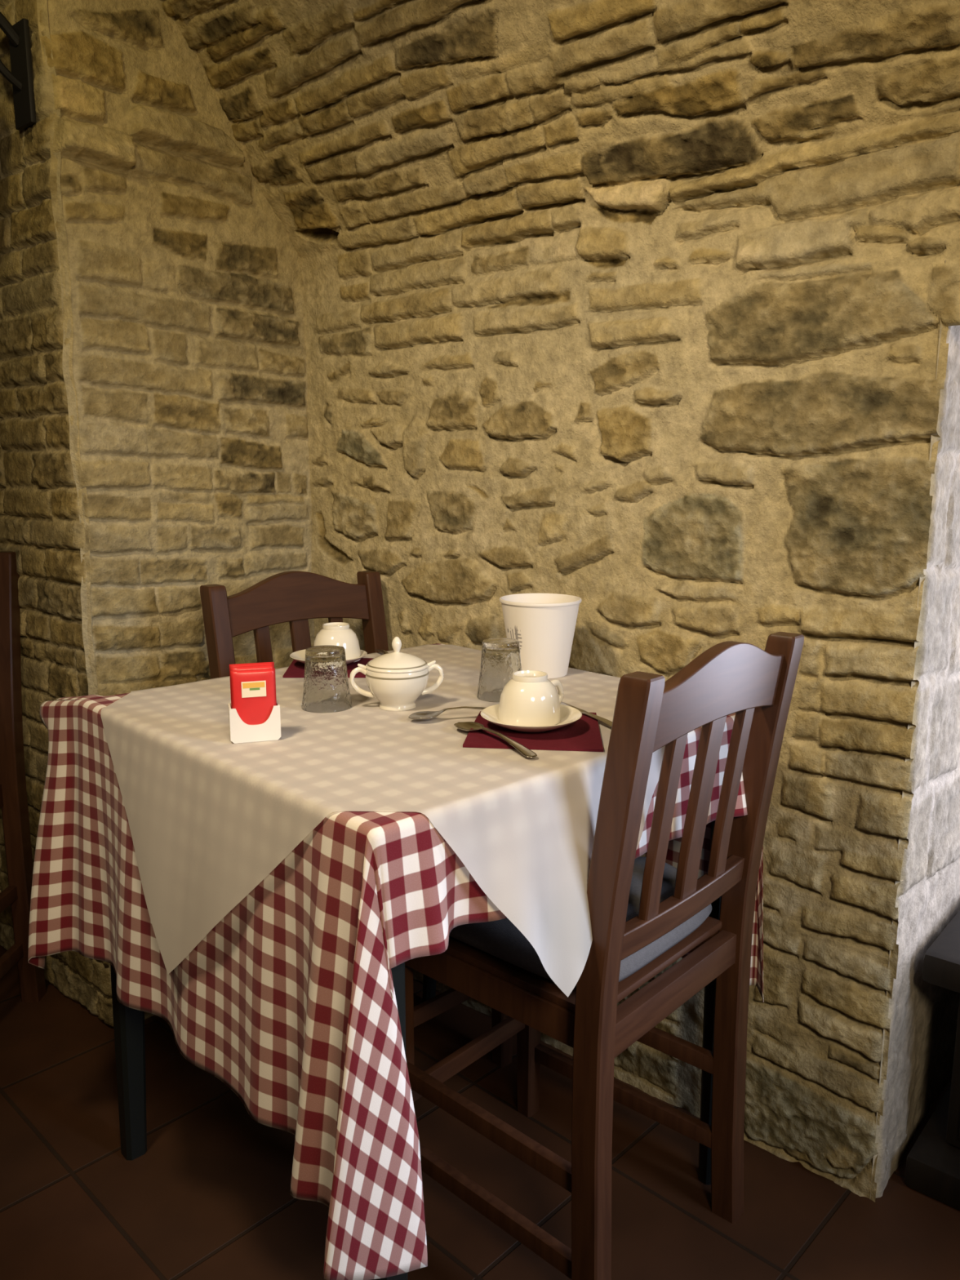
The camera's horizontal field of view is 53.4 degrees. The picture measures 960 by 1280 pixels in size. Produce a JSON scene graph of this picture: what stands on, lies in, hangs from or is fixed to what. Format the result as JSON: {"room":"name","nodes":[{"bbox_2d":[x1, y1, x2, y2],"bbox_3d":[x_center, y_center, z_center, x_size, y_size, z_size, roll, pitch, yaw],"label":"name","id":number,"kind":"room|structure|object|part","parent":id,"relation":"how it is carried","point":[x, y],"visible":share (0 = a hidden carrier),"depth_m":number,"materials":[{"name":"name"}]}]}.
{"room":"restaurant","nodes":[
{"label":"restaurant","id":0,"kind":"room"},
{"bbox_2d":[0,0,113,1026],"bbox_3d":[-1.180,-0.524,2.062,1.230,2.495,0.032,9,13,40],"label":"wall","id":1,"kind":"structure","parent":0,"point":[40,512],"depth_m":1.76,"materials":[{"name":"stone"}]},
{"bbox_2d":[0,11,35,130],"bbox_3d":[-0.836,-0.918,1.550,0.124,0.251,0.198,9,13,40],"label":"wall lantern","id":2,"kind":"object","parent":1,"relation":"attached to","point":[21,78],"visible":1,"depth_m":1.60,"materials":[{"name":"black metal"}]},
{"bbox_3d":[-0.819,-0.983,1.560,0.018,0.126,0.144,9,13,40],"label":"arm","id":3,"kind":"part","parent":2,"relation":"part of","materials":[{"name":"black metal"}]},
{"bbox_2d":[36,0,315,1019],"bbox_3d":[-0.537,-0.342,1.883,0.055,2.200,0.546,9,13,40],"label":"wall","id":4,"kind":"structure","parent":0,"point":[191,379],"depth_m":1.80,"materials":[{"name":"stone"}]},
{"bbox_2d":[0,945,959,1279],"bbox_3d":[-0.692,0.976,0.912,7.000,0.060,6.200,9,13,40],"label":"floor","id":5,"kind":"structure","parent":0,"point":[209,1197],"depth_m":1.46,"materials":[{"name":"tile"}]},
{"bbox_2d":[0,551,46,1002],"bbox_3d":[-1.121,0.316,1.758,0.401,0.947,0.472,0,10,0],"label":"dining chair","id":6,"kind":"object","parent":5,"relation":"on","point":[13,792],"visible":0.9,"depth_m":1.91,"materials":[{"name":"brown wood"}]},
{"bbox_2d":[200,570,512,1067],"bbox_3d":[-0.210,0.339,1.756,0.382,0.902,0.450,-9,14,-43],"label":"dining chair","id":7,"kind":"object","parent":5,"relation":"on","point":[295,597],"visible":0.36,"depth_m":1.79,"materials":[{"name":"brown wood"}]},
{"bbox_3d":[-0.460,0.344,1.767,0.034,0.889,0.089,-9,14,-43],"label":"post","id":8,"kind":"part","parent":7,"relation":"part of","materials":[{"name":"brown wood"}]},
{"bbox_3d":[-0.351,-0.077,1.832,0.314,0.108,0.042,-9,14,-43],"label":"rail","id":9,"kind":"part","parent":7,"relation":"part of","materials":[{"name":"brown wood"}]},
{"bbox_3d":[-0.210,0.302,2.004,0.034,0.889,0.089,-9,14,-43],"label":"post","id":10,"kind":"part","parent":7,"relation":"part of","materials":[{"name":"brown wood"}]},
{"bbox_3d":[0.042,0.566,1.752,0.034,0.456,0.034,-9,14,-43],"label":"leg","id":11,"kind":"part","parent":7,"relation":"part of","materials":[{"name":"brown wood"}]},
{"bbox_2d":[110,820,720,1279],"bbox_3d":[-0.102,0.465,1.447,0.675,0.762,0.725,-9,14,-42],"label":"dining table","id":12,"kind":"object","parent":5,"relation":"on","point":[128,1023],"visible":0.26,"depth_m":1.49,"materials":[{"name":"black wood"}]},
{"bbox_3d":[-0.542,0.473,1.468,0.042,0.738,0.093,-9,14,-42],"label":"leg","id":13,"kind":"part","parent":12,"relation":"part of","materials":[{"name":"black paint"}]},
{"bbox_3d":[-0.101,0.555,1.007,0.042,0.738,0.042,-9,14,-42],"label":"leg","id":14,"kind":"part","parent":12,"relation":"part of","materials":[{"name":"black paint"}]},
{"bbox_2d":[27,643,764,1279],"bbox_3d":[-0.129,0.315,1.405,0.807,0.456,0.884,-9,13,-42],"label":"tablecloth","id":15,"kind":"object","parent":12,"relation":"on","point":[288,1001],"visible":0.52,"depth_m":0.99,"materials":[{"name":"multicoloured fabric"}]},
{"bbox_2d":[100,644,665,996],"bbox_3d":[-0.088,0.230,1.388,0.774,0.286,0.762,9,13,40],"label":"overcloth","id":16,"kind":"object","parent":15,"relation":"on","point":[211,816],"visible":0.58,"depth_m":1.09,"materials":[{"name":"white fabric"}]},
{"bbox_2d":[227,699,280,743],"bbox_3d":[-0.278,0.100,1.178,0.060,0.043,0.034,-3,10,-17],"label":"holder","id":17,"kind":"object","parent":16,"relation":"on","point":[240,731],"visible":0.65,"depth_m":1.16,"materials":[{"name":"white plastic"}]},
{"bbox_2d":[229,662,272,708],"bbox_3d":[-0.281,0.072,1.184,0.053,0.089,0.005,-3,10,-17],"label":"sachet","id":18,"kind":"object","parent":17,"relation":"in","point":[263,662],"visible":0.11,"depth_m":1.17,"materials":[{"name":"red paper"}]},
{"bbox_2d":[229,662,274,703],"bbox_3d":[-0.278,0.073,1.173,0.053,0.090,0.005,-3,10,-17],"label":"sachet","id":19,"kind":"object","parent":17,"relation":"in","point":[273,663],"visible":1,"depth_m":1.16,"materials":[{"name":"red paper"}]},
{"bbox_2d":[230,664,274,671],"bbox_3d":[-0.277,0.075,1.168,0.052,0.089,0.005,-3,10,-17],"label":"sachet","id":20,"kind":"object","parent":17,"relation":"in","point":[267,666],"visible":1,"depth_m":1.16,"materials":[{"name":"red paper"}]},
{"bbox_2d":[230,667,276,724],"bbox_3d":[-0.275,0.078,1.162,0.053,0.086,0.006,-3,10,-17],"label":"sachet","id":21,"kind":"object","parent":17,"relation":"in","point":[253,691],"visible":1,"depth_m":1.16,"materials":[{"name":"red paper"}]},
{"bbox_2d":[301,644,351,712],"bbox_3d":[-0.215,0.052,1.332,0.070,0.084,0.070,9,13,40],"label":"glass tumbler","id":22,"kind":"object","parent":16,"relation":"on","point":[326,689],"visible":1,"depth_m":1.31,"materials":[{"name":"clear glass"}]},
{"bbox_2d":[283,657,373,677],"bbox_3d":[-0.245,0.045,1.600,0.158,0.005,0.149,0,10,-1],"label":"paper napkin","id":23,"kind":"object","parent":16,"relation":"on","point":[296,668],"visible":0.24,"depth_m":1.58,"materials":[{"name":"red paper"}]},
{"bbox_2d":[289,648,367,664],"bbox_3d":[-0.255,0.032,1.611,0.129,0.018,0.129,9,13,40],"label":"saucer","id":24,"kind":"object","parent":23,"relation":"on","point":[300,655],"visible":0.31,"depth_m":1.61,"materials":[{"name":"beige ceramic"}]},
{"bbox_2d":[313,622,360,662],"bbox_3d":[-0.245,0.002,1.623,0.081,0.060,0.095,-3,11,-19],"label":"coffee cup","id":25,"kind":"object","parent":24,"relation":"on","point":[336,633],"visible":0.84,"depth_m":1.59,"materials":[{"name":"beige ceramic"}]},
{"bbox_2d":[374,648,388,653],"bbox_3d":[-0.163,0.026,1.687,0.016,0.005,0.125,-4,11,-22],"label":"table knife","id":26,"kind":"object","parent":16,"relation":"on","point":[382,651],"visible":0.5,"depth_m":1.71,"materials":[{"name":"silver metal"}]},
{"bbox_2d":[349,636,444,711],"bbox_3d":[-0.116,0.044,1.333,0.089,0.099,0.107,9,13,40],"label":"sugar bowl","id":27,"kind":"object","parent":16,"relation":"on","point":[397,679],"visible":1,"depth_m":1.31,"materials":[{"name":"beige ceramic"}]},
{"bbox_3d":[-0.164,0.057,1.324,0.033,0.049,0.007,-2,10,-13],"label":"handle","id":28,"kind":"part","parent":27,"relation":"part of","materials":[{"name":"beige ceramic"}]},
{"bbox_3d":[-0.116,0.007,1.326,0.014,0.024,0.014,9,13,40],"label":"knob","id":29,"kind":"part","parent":27,"relation":"part of","materials":[{"name":"beige ceramic"}]},
{"bbox_3d":[-0.116,0.027,1.329,0.087,0.022,0.087,9,13,40],"label":"lid","id":30,"kind":"part","parent":27,"relation":"part of","materials":[{"name":"beige ceramic"}]},
{"bbox_3d":[-0.067,0.053,1.345,0.033,0.049,0.007,-2,10,-13],"label":"handle","id":31,"kind":"part","parent":27,"relation":"part of","materials":[{"name":"beige ceramic"}]},
{"bbox_2d":[408,706,484,719],"bbox_3d":[-0.028,0.096,1.271,0.136,0.014,0.033,-2,10,-13],"label":"spoon","id":32,"kind":"object","parent":16,"relation":"on","point":[424,715],"visible":0.72,"depth_m":1.27,"materials":[{"name":"silver metal"}]},
{"bbox_2d":[476,637,521,702],"bbox_3d":[0.030,0.042,1.392,0.070,0.084,0.070,0,10,1],"label":"glass tumbler","id":33,"kind":"object","parent":16,"relation":"on","point":[500,657],"visible":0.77,"depth_m":1.37,"materials":[{"name":"clear glass"}]},
{"bbox_2d":[462,711,603,751],"bbox_3d":[0.072,0.113,1.215,0.167,0.005,0.170,1,10,6],"label":"paper napkin","id":34,"kind":"object","parent":16,"relation":"on","point":[584,734],"visible":0.56,"depth_m":1.17,"materials":[{"name":"red paper"}]},
{"bbox_2d":[453,721,537,758],"bbox_3d":[0.017,0.117,1.160,0.033,0.013,0.167,-6,12,-32],"label":"spoon","id":35,"kind":"object","parent":34,"relation":"on","point":[464,726],"visible":1,"depth_m":1.15,"materials":[{"name":"silver metal"}]},
{"bbox_2d":[480,703,582,732],"bbox_3d":[0.065,0.102,1.216,0.129,0.018,0.129,9,13,40],"label":"saucer","id":36,"kind":"object","parent":34,"relation":"on","point":[569,715],"visible":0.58,"depth_m":1.21,"materials":[{"name":"beige ceramic"}]},
{"bbox_2d":[497,670,564,726],"bbox_3d":[0.071,0.073,1.223,0.095,0.060,0.080,-2,10,-10],"label":"coffee cup","id":37,"kind":"object","parent":36,"relation":"on","point":[529,699],"visible":0.99,"depth_m":1.20,"materials":[{"name":"beige ceramic"}]},
{"bbox_3d":[0.099,0.071,1.258,0.009,0.039,0.032,10,14,44],"label":"handle","id":38,"kind":"part","parent":37,"relation":"part of","materials":[{"name":"beige ceramic"}]},
{"bbox_2d":[499,593,582,678],"bbox_3d":[0.098,-0.007,1.552,0.133,0.124,0.133,9,13,40],"label":"paper cup","id":39,"kind":"object","parent":16,"relation":"on","point":[544,624],"visible":0.8,"depth_m":1.51,"materials":[{"name":"white paper"}]},
{"bbox_2d":[560,702,612,727],"bbox_3d":[0.137,0.097,1.287,0.016,0.004,0.169,-5,11,-27],"label":"table knife","id":40,"kind":"object","parent":16,"relation":"on","point":[608,722],"visible":0.5,"depth_m":1.26,"materials":[{"name":"silver metal"}]},
{"bbox_3d":[-0.086,0.399,1.892,0.030,0.738,0.082,-9,14,-42],"label":"leg","id":41,"kind":"part","parent":12,"relation":"part of","materials":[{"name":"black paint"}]},
{"bbox_3d":[0.355,0.480,1.430,0.030,0.738,0.030,-9,14,-42],"label":"leg","id":42,"kind":"part","parent":12,"relation":"part of","materials":[{"name":"black paint"}]},
{"bbox_2d":[404,631,804,1279],"bbox_3d":[0.134,0.418,1.333,0.445,0.893,0.378,9,13,41],"label":"dining chair","id":43,"kind":"object","parent":5,"relation":"on","point":[752,682],"visible":0.87,"depth_m":1.20,"materials":[{"name":"brown wood"}]},
{"bbox_3d":[-0.118,0.631,1.397,0.034,0.452,0.034,9,13,41],"label":"leg","id":44,"kind":"part","parent":43,"relation":"part of","materials":[{"name":"brown wood"}]},
{"bbox_3d":[0.083,0.592,1.616,0.034,0.452,0.034,9,13,41],"label":"leg","id":45,"kind":"part","parent":43,"relation":"part of","materials":[{"name":"brown wood"}]},
{"bbox_2d":[449,857,711,987],"bbox_3d":[0.109,0.353,1.343,0.362,0.088,0.318,9,13,41],"label":"seat cushion","id":46,"kind":"object","parent":43,"relation":"on","point":[500,939],"visible":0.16,"depth_m":1.22,"materials":[{"name":"grey fabric"}]},
{"bbox_3d":[0.104,0.402,1.358,0.364,0.012,0.316,9,13,41],"label":"seat","id":47,"kind":"part","parent":43,"relation":"part of","materials":[{"name":"brown wood"}]},
{"bbox_3d":[0.151,0.467,1.091,0.088,0.880,0.034,9,13,41],"label":"post","id":48,"kind":"part","parent":43,"relation":"part of","materials":[{"name":"brown wood"}]},
{"bbox_3d":[0.254,0.335,1.208,0.029,0.034,0.311,9,13,41],"label":"rail","id":49,"kind":"part","parent":43,"relation":"part of","materials":[{"name":"brown wood"}]},
{"bbox_3d":[0.283,0.054,1.132,0.042,0.107,0.311,9,13,41],"label":"rail","id":50,"kind":"part","parent":43,"relation":"part of","materials":[{"name":"brown wood"}]},
{"bbox_3d":[0.382,0.423,1.342,0.088,0.880,0.034,9,13,41],"label":"post","id":51,"kind":"part","parent":43,"relation":"part of","materials":[{"name":"brown wood"}]},
{"bbox_2d":[905,910,959,1210],"bbox_3d":[1.215,0.671,1.365,0.965,0.385,0.612,9,13,40],"label":"base cabinet","id":52,"kind":"object","parent":5,"relation":"on","point":[932,1170],"visible":1,"depth_m":1.46,"materials":[{"name":"black wood"}]},
{"bbox_2d":[922,910,959,992],"bbox_3d":[1.219,0.505,1.341,0.965,0.050,0.600,9,13,40],"label":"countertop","id":53,"kind":"structure","parent":52,"relation":"on","point":[941,962],"depth_m":1.42,"materials":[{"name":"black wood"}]},
{"bbox_2d":[161,0,959,1202],"bbox_3d":[-0.046,-0.211,1.320,1.617,2.137,0.802,9,13,40],"label":"wall","id":54,"kind":"structure","parent":0,"point":[633,310],"depth_m":1.48,"materials":[{"name":"stone"}]},
{"bbox_2d":[870,259,959,1197],"bbox_3d":[0.904,0.122,1.681,0.017,1.356,0.940,9,13,40],"label":"wall","id":55,"kind":"structure","parent":0,"point":[922,1015],"depth_m":1.43,"materials":[{"name":"stone"}]}
]}

